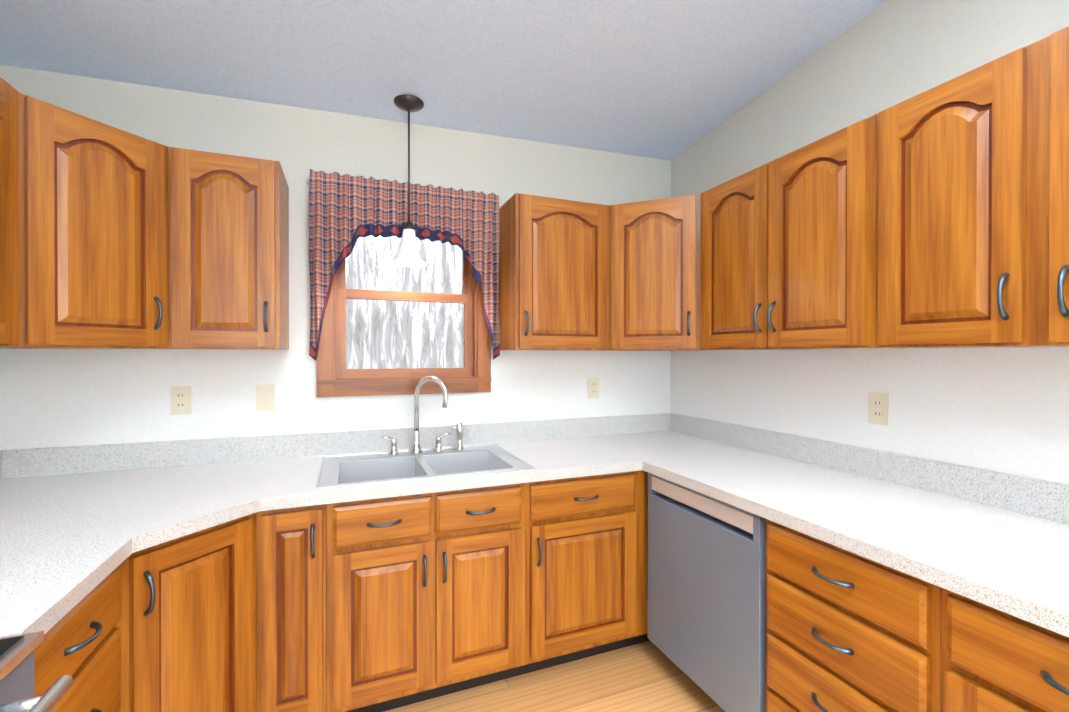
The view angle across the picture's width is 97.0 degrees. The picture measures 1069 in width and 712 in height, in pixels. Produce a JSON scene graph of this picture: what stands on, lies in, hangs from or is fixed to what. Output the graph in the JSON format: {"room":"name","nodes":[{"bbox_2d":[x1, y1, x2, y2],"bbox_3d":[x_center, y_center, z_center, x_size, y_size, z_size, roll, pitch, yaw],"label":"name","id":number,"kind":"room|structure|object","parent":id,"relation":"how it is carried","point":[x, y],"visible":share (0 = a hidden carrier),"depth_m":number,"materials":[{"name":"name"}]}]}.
{"room":"kitchen","nodes":[
{"label":"kitchen","id":0,"kind":"room"},
{"bbox_2d":[0,65,670,449],"bbox_3d":[-0.604,0.091,2.364,3.310,2.539,0.150,0,0,-22],"label":"wall","id":1,"kind":"structure","parent":0,"point":[64,397],"depth_m":2.10,"materials":[{"name":"paint"}]},
{"bbox_2d":[0,92,170,348],"bbox_3d":[-1.583,-0.384,1.579,0.607,0.715,0.580,0,0,-22],"label":"upper cabinet","id":2,"kind":"object","parent":1,"relation":"attached to","point":[93,229],"visible":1,"depth_m":1.46,"materials":[{"name":"brown wood"}]},
{"bbox_2d":[170,386,190,414],"bbox_3d":[-1.453,0.182,1.942,0.070,0.116,0.008,0,0,-22],"label":"electrical outlet plate","id":3,"kind":"object","parent":1,"relation":"attached to","point":[180,399],"visible":1,"depth_m":1.94,"materials":[{"name":"beige plastic"}]},
{"bbox_2d":[168,147,288,349],"bbox_3d":[-1.182,-0.385,1.857,0.350,0.715,0.358,0,0,-22],"label":"upper cabinet","id":4,"kind":"object","parent":1,"relation":"attached to","point":[228,251],"visible":1,"depth_m":1.73,"materials":[{"name":"brown wood"}]},
{"bbox_2d":[256,384,274,410],"bbox_3d":[-1.168,0.182,2.052,0.070,0.116,0.014,0,0,-22],"label":"blank wall plate","id":5,"kind":"object","parent":1,"relation":"attached to","point":[265,397],"visible":1,"depth_m":2.05,"materials":[{"name":"beige plastic"}]},
{"bbox_2d":[306,169,499,359],"bbox_3d":[-0.594,-0.400,2.240,0.878,0.840,0.083,0,0,-22],"label":"valance curtain","id":6,"kind":"object","parent":1,"relation":"attached to","point":[346,212],"visible":1,"depth_m":2.19,"materials":[{"name":"multicoloured fabric"}]},
{"bbox_2d":[316,235,490,396],"bbox_3d":[-0.629,-0.284,2.339,0.811,0.936,0.176,0,0,-22],"label":"window","id":7,"kind":"structure","parent":1,"relation":"in","point":[387,328],"depth_m":2.32,"materials":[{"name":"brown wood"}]},
{"bbox_2d":[499,193,608,349],"bbox_3d":[0.094,-0.387,2.364,0.488,0.715,0.358,0,0,-22],"label":"upper cabinet","id":8,"kind":"object","parent":1,"relation":"attached to","point":[553,273],"visible":1,"depth_m":2.23,"materials":[{"name":"brown wood"}]},
{"bbox_2d":[588,377,598,398],"bbox_3d":[0.332,0.179,2.651,0.070,0.116,0.008,0,0,-22],"label":"electrical outlet plate","id":9,"kind":"object","parent":1,"relation":"attached to","point":[593,387],"visible":1,"depth_m":2.65,"materials":[{"name":"beige plastic"}]},
{"bbox_2d":[587,194,700,350],"bbox_3d":[0.651,-0.387,2.448,0.610,0.715,0.614,0,0,-22],"label":"upper cabinet","id":10,"kind":"object","parent":1,"relation":"attached to","point":[655,275],"visible":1,"depth_m":2.23,"materials":[{"name":"brown wood"}]},
{"bbox_2d":[0,0,885,160],"bbox_3d":[0.291,-1.388,0.105,3.310,0.684,5.000,0,0,-22],"label":"ceiling","id":11,"kind":"structure","parent":0,"point":[670,80],"depth_m":1.83,"materials":[{"name":"white paint"}]},
{"bbox_2d":[389,94,428,266],"bbox_3d":[-0.563,-0.775,2.119,0.172,0.722,0.172,0,0,-22],"label":"pendant light","id":12,"kind":"object","parent":11,"relation":"hanging from","point":[408,253],"visible":1,"depth_m":2.10,"materials":[{"name":"white glass"}]},
{"bbox_2d":[384,641,724,711],"bbox_3d":[0.291,1.394,0.116,3.310,0.150,5.000,0,0,-22],"label":"floor","id":13,"kind":"structure","parent":0,"point":[648,676],"depth_m":1.85,"materials":[{"name":"laminate"}]},
{"bbox_2d":[0,631,73,711],"bbox_3d":[-0.972,0.788,0.312,0.765,1.060,0.758,0,0,-22],"label":"range","id":14,"kind":"object","parent":13,"relation":"on","point":[17,684],"visible":1,"depth_m":0.73,"materials":[{"name":"silver metal"}]},
{"bbox_2d":[34,566,120,711],"bbox_3d":[-1.238,0.904,0.856,0.711,0.825,0.440,0,0,-22],"label":"base cabinet","id":15,"kind":"object","parent":13,"relation":"on","point":[80,644],"visible":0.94,"depth_m":1.01,"materials":[{"name":"brown wood"}]},
{"bbox_2d":[116,541,167,711],"bbox_3d":[-1.602,0.903,1.208,1.103,0.825,0.549,0,0,23],"label":"base cabinet","id":16,"kind":"object","parent":13,"relation":"on","point":[142,624],"depth_m":1.21,"materials":[{"name":"brown wood"}]},
{"bbox_2d":[0,465,171,637],"bbox_3d":[-1.285,0.420,0.951,0.696,0.140,0.657,0,0,-22],"label":"countertop","id":17,"kind":"structure","parent":16,"relation":"on","point":[78,524],"depth_m":1.17,"materials":[{"name":"white stone"}]},
{"bbox_2d":[0,438,223,472],"bbox_3d":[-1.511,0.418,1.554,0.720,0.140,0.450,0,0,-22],"label":"backsplash","id":18,"kind":"structure","parent":16,"relation":"on","point":[106,456],"depth_m":1.83,"materials":[{"name":"white stone"}]},
{"bbox_2d":[0,413,787,551],"bbox_3d":[-0.410,0.416,1.877,3.006,0.140,0.898,0,0,-22],"label":"countertop","id":19,"kind":"structure","parent":16,"relation":"on","point":[239,477],"depth_m":1.98,"materials":[{"name":"white stone"}]},
{"bbox_2d":[381,376,463,454],"bbox_3d":[-0.496,0.266,2.142,0.379,0.351,0.134,0,0,-22],"label":"faucet set","id":20,"kind":"object","parent":19,"relation":"on","point":[416,447],"visible":1,"depth_m":2.15,"materials":[{"name":"silver metal"}]},
{"bbox_2d":[315,444,534,489],"bbox_3d":[-0.466,0.532,1.977,0.790,0.184,0.535,0,0,-22],"label":"sink basin","id":21,"kind":"object","parent":19,"relation":"in","point":[347,470],"visible":0.33,"depth_m":2.06,"materials":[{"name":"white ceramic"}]},
{"bbox_2d":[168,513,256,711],"bbox_3d":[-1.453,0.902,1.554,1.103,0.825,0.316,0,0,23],"label":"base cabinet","id":22,"kind":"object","parent":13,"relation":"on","point":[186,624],"depth_m":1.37,"materials":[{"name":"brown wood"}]},
{"bbox_2d":[256,504,326,711],"bbox_3d":[-0.898,0.900,1.811,0.205,0.825,0.663,0,0,-22],"label":"base cabinet","id":23,"kind":"object","parent":13,"relation":"on","point":[291,586],"visible":0.88,"depth_m":1.53,"materials":[{"name":"brown wood"}]},
{"bbox_2d":[327,483,524,711],"bbox_3d":[-0.470,0.899,1.981,0.713,0.825,0.663,0,0,-22],"label":"base cabinet","id":24,"kind":"object","parent":13,"relation":"on","point":[425,596],"visible":0.98,"depth_m":1.69,"materials":[{"name":"brown wood"}]},
{"bbox_2d":[518,471,636,675],"bbox_3d":[0.101,0.898,2.208,0.515,0.825,0.663,0,0,-22],"label":"base cabinet","id":25,"kind":"object","parent":13,"relation":"on","point":[580,567],"visible":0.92,"depth_m":1.93,"materials":[{"name":"brown wood"}]},
{"bbox_2d":[626,470,649,646],"bbox_3d":[0.632,0.898,2.447,0.646,0.825,0.610,0,0,-22],"label":"base cabinet","id":26,"kind":"object","parent":13,"relation":"on","point":[642,557],"visible":0.06,"depth_m":2.06,"materials":[{"name":"brown wood"}]},
{"bbox_2d":[648,473,765,711],"bbox_3d":[0.871,0.901,1.849,0.608,0.822,0.595,0,0,-22],"label":"dishwasher","id":27,"kind":"object","parent":13,"relation":"on","point":[706,594],"visible":0.46,"depth_m":1.67,"materials":[{"name":"grey metal"}]},
{"bbox_2d":[765,519,940,711],"bbox_3d":[1.060,0.902,1.351,0.663,0.825,0.463,0,0,-22],"label":"drawer stack","id":28,"kind":"object","parent":13,"relation":"on","point":[847,631],"visible":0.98,"depth_m":1.21,"materials":[{"name":"brown wood"}]},
{"bbox_2d":[941,588,1068,711],"bbox_3d":[1.308,0.904,0.726,0.663,0.825,0.880,0,0,-22],"label":"base cabinet","id":29,"kind":"object","parent":13,"relation":"on","point":[994,660],"visible":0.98,"depth_m":0.93,"materials":[{"name":"brown wood"}]},
{"bbox_2d":[676,434,1068,636],"bbox_3d":[1.113,0.419,1.213,0.666,0.140,1.940,0,0,-22],"label":"countertop","id":30,"kind":"structure","parent":29,"relation":"on","point":[997,540],"depth_m":1.35,"materials":[{"name":"white stone"}]},
{"bbox_2d":[671,0,1068,484],"bbox_3d":[1.760,-0.126,0.693,0.150,2.986,4.700,0,0,-22],"label":"wall","id":31,"kind":"structure","parent":0,"point":[1002,409],"depth_m":1.71,"materials":[{"name":"paint"}]},
{"bbox_2d":[701,115,888,349],"bbox_3d":[1.022,-0.385,1.854,0.358,0.715,0.768,0,0,-22],"label":"upper cabinet","id":32,"kind":"object","parent":31,"relation":"attached to","point":[788,251],"visible":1,"depth_m":1.69,"materials":[{"name":"brown wood"}]},
{"bbox_2d":[868,392,888,425],"bbox_3d":[1.261,0.193,1.734,0.008,0.116,0.070,0,0,-22],"label":"electrical outlet plate","id":33,"kind":"object","parent":31,"relation":"attached to","point":[878,408],"visible":1,"depth_m":1.73,"materials":[{"name":"beige plastic"}]},
{"bbox_2d":[876,26,1068,347],"bbox_3d":[1.316,-0.382,1.115,0.358,0.715,0.820,0,0,-22],"label":"upper cabinet","id":34,"kind":"object","parent":31,"relation":"attached to","point":[972,208],"visible":1,"depth_m":1.20,"materials":[{"name":"brown wood"}]},
{"bbox_3d":[-1.177,-0.069,-0.473,0.150,2.881,4.700,0,0,-22],"label":"wall","id":35,"kind":"structure","parent":0,"visible":0},
{"bbox_2d":[0,77,18,346],"bbox_3d":[-1.440,-0.381,0.913,0.381,0.715,0.762,0,0,-22],"label":"upper cabinet","id":36,"kind":"object","parent":35,"relation":"attached to","point":[9,294],"visible":1,"depth_m":1.27,"materials":[{"name":"brown wood"}]}
]}

